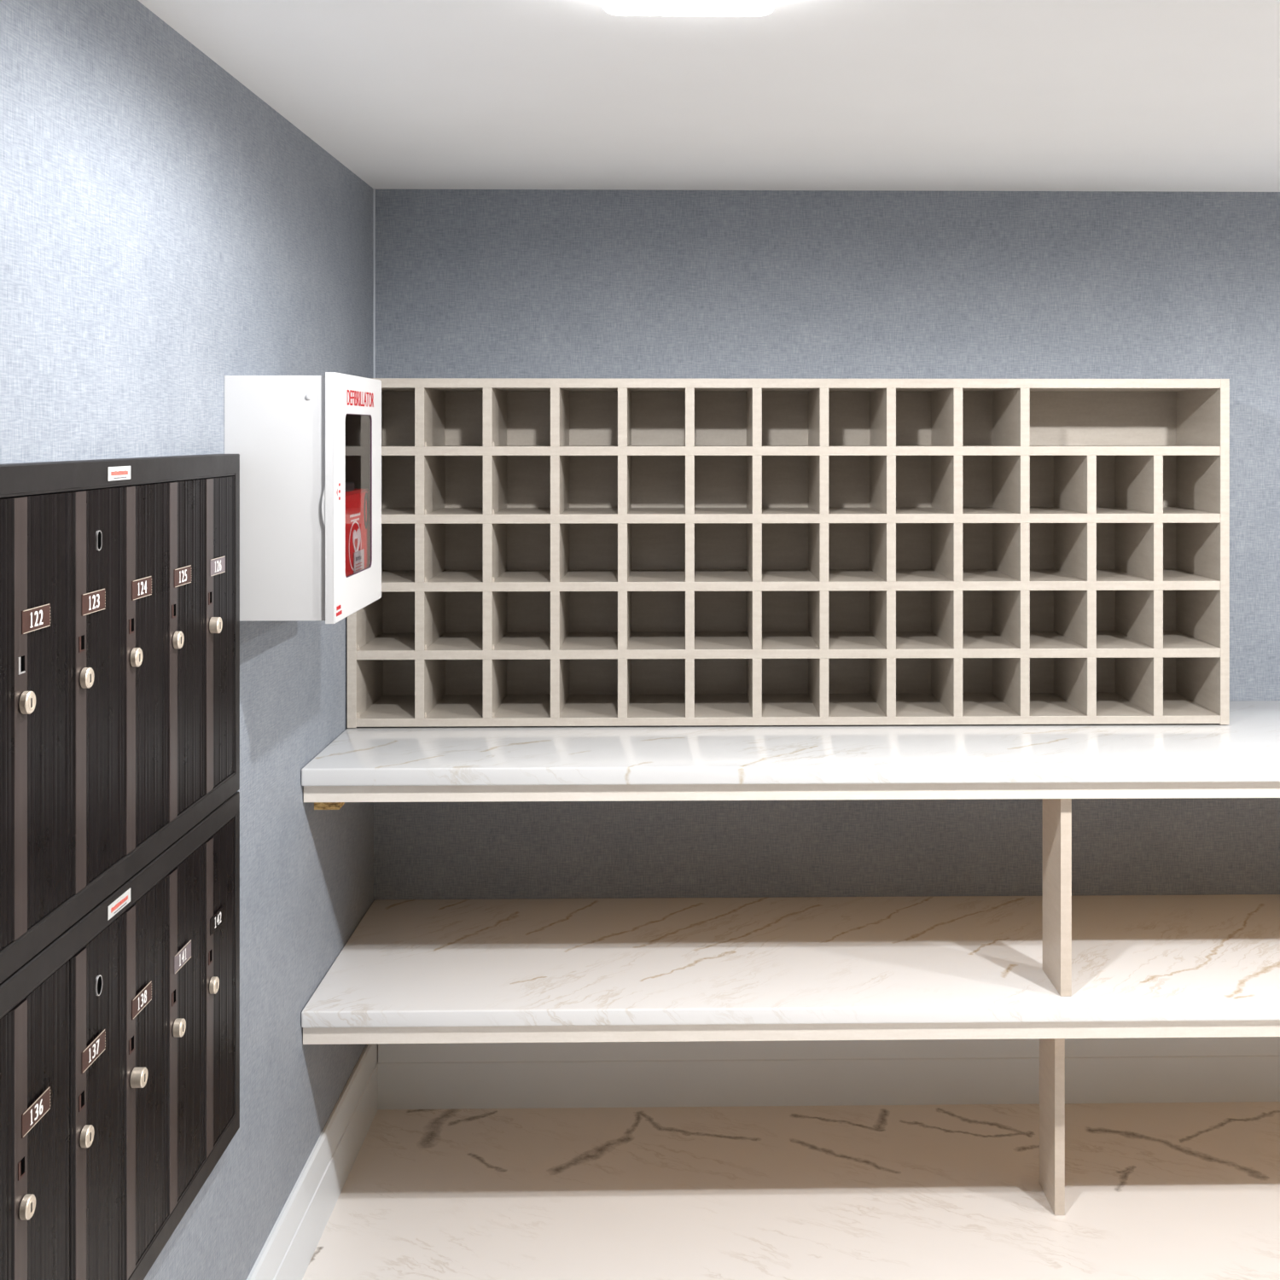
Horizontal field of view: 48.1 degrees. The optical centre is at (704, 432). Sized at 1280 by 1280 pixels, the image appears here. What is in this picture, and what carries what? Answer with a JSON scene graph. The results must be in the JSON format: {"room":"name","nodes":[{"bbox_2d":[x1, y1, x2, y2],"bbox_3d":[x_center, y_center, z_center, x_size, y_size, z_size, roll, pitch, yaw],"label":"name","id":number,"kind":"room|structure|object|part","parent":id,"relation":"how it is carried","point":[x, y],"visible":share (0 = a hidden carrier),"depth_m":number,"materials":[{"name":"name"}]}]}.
{"room":"mail room","nodes":[
{"label":"mail room","id":0,"kind":"room"},
{"bbox_2d":[0,0,373,1279],"bbox_3d":[-0.697,0.458,0.552,0.080,1.949,5.130,0,0,-1],"label":"wall","id":1,"kind":"structure","parent":0,"point":[166,233],"depth_m":2.00,"materials":[{"name":"blue paint"}]},
{"bbox_2d":[0,791,239,1279],"bbox_3d":[-0.655,0.745,1.596,0.041,0.476,0.854,0,0,-1],"label":"mailbox","id":2,"kind":"object","parent":1,"relation":"attached to","point":[119,1038],"visible":1,"depth_m":1.60,"materials":[{"name":"dark stained wood"},{"name":"brown wood"}]},
{"bbox_3d":[-0.646,0.745,1.257,0.007,0.414,0.134,0,0,-1],"label":"door","id":3,"kind":"part","parent":2,"relation":"part of","materials":[{"name":"brown metal"}]},
{"bbox_3d":[-0.644,0.654,1.378,0.001,0.022,0.060,0,0,-1],"label":"number plate","id":4,"kind":"part","parent":2,"relation":"part of","materials":[{"name":"brown"}]},
{"bbox_3d":[-0.648,0.745,1.393,0.007,0.414,0.134,0,0,-1],"label":"door","id":5,"kind":"part","parent":2,"relation":"part of","materials":[{"name":"black wood"}]},
{"bbox_3d":[-0.646,0.654,1.514,0.001,0.022,0.060,0,0,-1],"label":"number plate","id":6,"kind":"part","parent":2,"relation":"part of","materials":[{"name":"brown"}]},
{"bbox_3d":[-0.651,0.745,1.530,0.007,0.414,0.132,0,0,-1],"label":"door","id":7,"kind":"part","parent":2,"relation":"part of","materials":[{"name":"black wood"}]},
{"bbox_3d":[-0.649,0.654,1.650,0.001,0.022,0.060,0,0,-1],"label":"number plate","id":8,"kind":"part","parent":2,"relation":"part of","materials":[{"name":"brown"}]},
{"bbox_3d":[-0.653,0.745,1.664,0.007,0.414,0.134,0,0,-1],"label":"door","id":9,"kind":"part","parent":2,"relation":"part of","materials":[{"name":"black wood"}]},
{"bbox_3d":[-0.651,0.654,1.786,0.001,0.022,0.060,0,0,-1],"label":"number plate","id":10,"kind":"part","parent":2,"relation":"part of","materials":[{"name":"white"}]},
{"bbox_3d":[-0.656,0.745,1.800,0.007,0.414,0.134,0,0,-1],"label":"door","id":11,"kind":"part","parent":2,"relation":"part of","materials":[{"name":"black wood"}]},
{"bbox_3d":[-0.654,0.654,1.921,0.001,0.022,0.060,0,0,-1],"label":"number plate","id":12,"kind":"part","parent":2,"relation":"part of","materials":[{"name":"brown metal"}]},
{"bbox_3d":[-0.658,0.745,1.936,0.007,0.414,0.134,0,0,-1],"label":"door","id":13,"kind":"part","parent":2,"relation":"part of","materials":[{"name":"black wood"}]},
{"bbox_2d":[0,453,239,983],"bbox_3d":[-0.656,0.267,1.596,0.040,0.475,0.854,0,0,-1],"label":"mailbox","id":14,"kind":"object","parent":1,"relation":"attached to","point":[119,578],"visible":1,"depth_m":1.55,"materials":[{"name":"dark stained wood"},{"name":"brown wood"}]},
{"bbox_3d":[-0.646,0.267,1.257,0.007,0.413,0.134,0,0,-1],"label":"door","id":15,"kind":"part","parent":14,"relation":"part of","materials":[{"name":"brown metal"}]},
{"bbox_3d":[-0.644,0.179,1.378,0.001,0.022,0.060,0,0,-1],"label":"number plate","id":16,"kind":"part","parent":14,"relation":"part of","materials":[{"name":"brown"}]},
{"bbox_3d":[-0.648,0.267,1.393,0.007,0.413,0.134,0,0,-1],"label":"door","id":17,"kind":"part","parent":14,"relation":"part of","materials":[{"name":"brown metal"}]},
{"bbox_3d":[-0.646,0.179,1.514,0.001,0.022,0.060,0,0,-1],"label":"number plate","id":18,"kind":"part","parent":14,"relation":"part of","materials":[{"name":"brown"}]},
{"bbox_3d":[-0.651,0.267,1.528,0.007,0.413,0.134,0,0,-1],"label":"door","id":19,"kind":"part","parent":14,"relation":"part of","materials":[{"name":"brown metal"}]},
{"bbox_3d":[-0.649,0.179,1.650,0.001,0.022,0.060,0,0,-1],"label":"number plate","id":20,"kind":"part","parent":14,"relation":"part of","materials":[{"name":"brown"}]},
{"bbox_3d":[-0.653,0.267,1.664,0.007,0.413,0.134,0,0,-1],"label":"door","id":21,"kind":"part","parent":14,"relation":"part of","materials":[{"name":"brown metal"}]},
{"bbox_3d":[-0.651,0.179,1.786,0.001,0.022,0.060,0,0,-1],"label":"number plate","id":22,"kind":"part","parent":14,"relation":"part of","materials":[{"name":"brown"}]},
{"bbox_3d":[-0.656,0.267,1.800,0.007,0.413,0.134,0,0,-1],"label":"door","id":23,"kind":"part","parent":14,"relation":"part of","materials":[{"name":"brown metal"}]},
{"bbox_3d":[-0.654,0.179,1.921,0.001,0.022,0.060,0,0,-1],"label":"number plate","id":24,"kind":"part","parent":14,"relation":"part of","materials":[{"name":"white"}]},
{"bbox_3d":[-0.658,0.267,1.936,0.007,0.413,0.134,0,0,-1],"label":"door","id":25,"kind":"part","parent":14,"relation":"part of","materials":[{"name":"brown metal"}]},
{"bbox_2d":[224,372,381,623],"bbox_3d":[-0.607,0.093,2.192,0.159,0.358,0.318,0,0,-1],"label":"cabinet","id":26,"kind":"object","parent":1,"relation":"attached to","point":[299,440],"visible":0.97,"depth_m":2.04,"materials":[{"name":"metal"}]},
{"bbox_3d":[-0.542,0.106,2.038,0.006,0.068,0.004,0,0,-1],"label":"finger pull","id":27,"kind":"part","parent":26,"relation":"part of","materials":[{"name":"white metal"}]},
{"bbox_3d":[-0.535,0.093,2.193,0.014,0.358,0.318,0,0,-1],"label":"door","id":28,"kind":"part","parent":26,"relation":"part of","materials":[{"name":"white metal"}]},
{"bbox_2d":[345,482,370,576],"bbox_3d":[-0.600,0.170,2.199,0.131,0.188,0.270,0,0,-1],"label":"case","id":29,"kind":"object","parent":26,"relation":"in","point":[357,500],"visible":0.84,"depth_m":2.21,"materials":[{"name":"red plastic"}]},
{"bbox_3d":[-0.553,0.083,2.144,0.026,0.014,0.137,0,0,-1],"label":"carry handle","id":30,"kind":"part","parent":29,"relation":"part of","materials":[{"name":"black plastic"}]},
{"bbox_2d":[246,1043,378,1279],"bbox_3d":[-0.651,1.350,0.513,0.010,0.164,5.050,0,0,-1],"label":"baseboard","id":31,"kind":"structure","parent":1,"relation":"attached to","point":[290,1246],"depth_m":2.56,"materials":[{"name":"white paint"}]},
{"bbox_2d":[137,0,1279,191],"bbox_3d":[1.367,-0.557,0.550,4.207,0.080,5.210,0,0,-1],"label":"ceiling","id":32,"kind":"structure","parent":0,"point":[1176,96],"depth_m":2.13,"materials":[{"name":"white paint"}]},
{"bbox_2d":[601,0,776,16],"bbox_3d":[-0.017,-0.502,1.575,0.198,0.030,0.200,0,0,-1],"label":"recessed light","id":33,"kind":"object","parent":32,"relation":"in","point":[663,8],"visible":1,"depth_m":1.64,"materials":[{"name":"white plastic"}]},
{"bbox_2d":[302,1101,1279,1279],"bbox_3d":[1.367,1.472,0.550,4.207,0.080,5.210,0,0,-1],"label":"floor","id":34,"kind":"structure","parent":0,"point":[1154,1190],"depth_m":2.68,"materials":[{"name":"white stone"}]},
{"bbox_2d":[1039,1038,1064,1215],"bbox_3d":[0.648,1.240,2.674,0.018,0.385,0.113,0,0,-1],"label":"support","id":35,"kind":"object","parent":34,"relation":"on","point":[1051,1050],"visible":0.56,"depth_m":2.64,"materials":[{"name":"beige wood"}]},
{"bbox_2d":[373,189,1279,900],"bbox_3d":[1.319,0.458,3.115,4.047,1.949,0.080,0,0,-1],"label":"wall","id":36,"kind":"structure","parent":0,"point":[470,283],"depth_m":3.06,"materials":[{"name":"paint"}]},
{"bbox_2d":[373,188,375,378],"bbox_3d":[-0.701,0.015,3.036,0.003,1.063,0.003,0,0,-1],"label":"trim","id":37,"kind":"structure","parent":36,"relation":"attached to","point":[374,189],"depth_m":3.04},
{"bbox_2d":[301,894,1279,1044],"bbox_3d":[1.326,1.024,2.780,4.045,0.066,0.590,0,0,-1],"label":"shelf","id":38,"kind":"object","parent":36,"relation":"attached to","point":[797,968],"visible":1,"depth_m":2.63,"materials":[{"name":"white stone"}]},
{"bbox_2d":[1042,798,1071,996],"bbox_3d":[0.633,0.811,2.577,0.020,0.358,0.127,0,0,-1],"label":"support","id":39,"kind":"object","parent":38,"relation":"on","point":[1056,812],"visible":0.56,"depth_m":2.54,"materials":[{"name":"beige wood"}]},
{"bbox_2d":[301,700,1279,809],"bbox_3d":[1.326,0.615,2.780,4.045,0.079,0.590,0,0,-1],"label":"countertop","id":40,"kind":"structure","parent":36,"relation":"attached to","point":[1241,758],"depth_m":2.50,"materials":[{"name":"white stone"}]},
{"bbox_2d":[347,378,1229,727],"bbox_3d":[0.165,0.234,2.921,1.725,0.679,0.255,0,0,-1],"label":"shelf","id":41,"kind":"object","parent":40,"relation":"on","point":[555,551],"visible":0.97,"depth_m":2.94,"materials":[{"name":"beige laminate"}]},
{"bbox_3d":[-0.688,0.234,2.905,0.018,0.679,0.255,0,0,-1],"label":"panel","id":42,"kind":"part","parent":41,"relation":"part of","materials":[{"name":"beige laminate"}]},
{"bbox_3d":[0.165,0.563,2.921,1.689,0.016,0.254,0,0,-1],"label":"panel","id":43,"kind":"part","parent":41,"relation":"part of","materials":[{"name":"beige laminate"}]},
{"bbox_3d":[0.165,-0.097,2.921,1.689,0.018,0.255,0,0,-1],"label":"panel","id":44,"kind":"part","parent":41,"relation":"part of","materials":[{"name":"beige laminate"}]},
{"bbox_3d":[1.019,0.234,2.937,0.018,0.679,0.255,0,0,-1],"label":"panel","id":45,"kind":"part","parent":41,"relation":"part of","materials":[{"name":"beige laminate"}]},
{"bbox_2d":[378,1036,1279,1109],"bbox_3d":[1.326,1.350,3.070,4.036,0.164,0.010,0,0,-1],"label":"baseboard","id":46,"kind":"structure","parent":36,"relation":"attached to","point":[1237,1069],"depth_m":3.04,"materials":[{"name":"white paint"}]}
]}

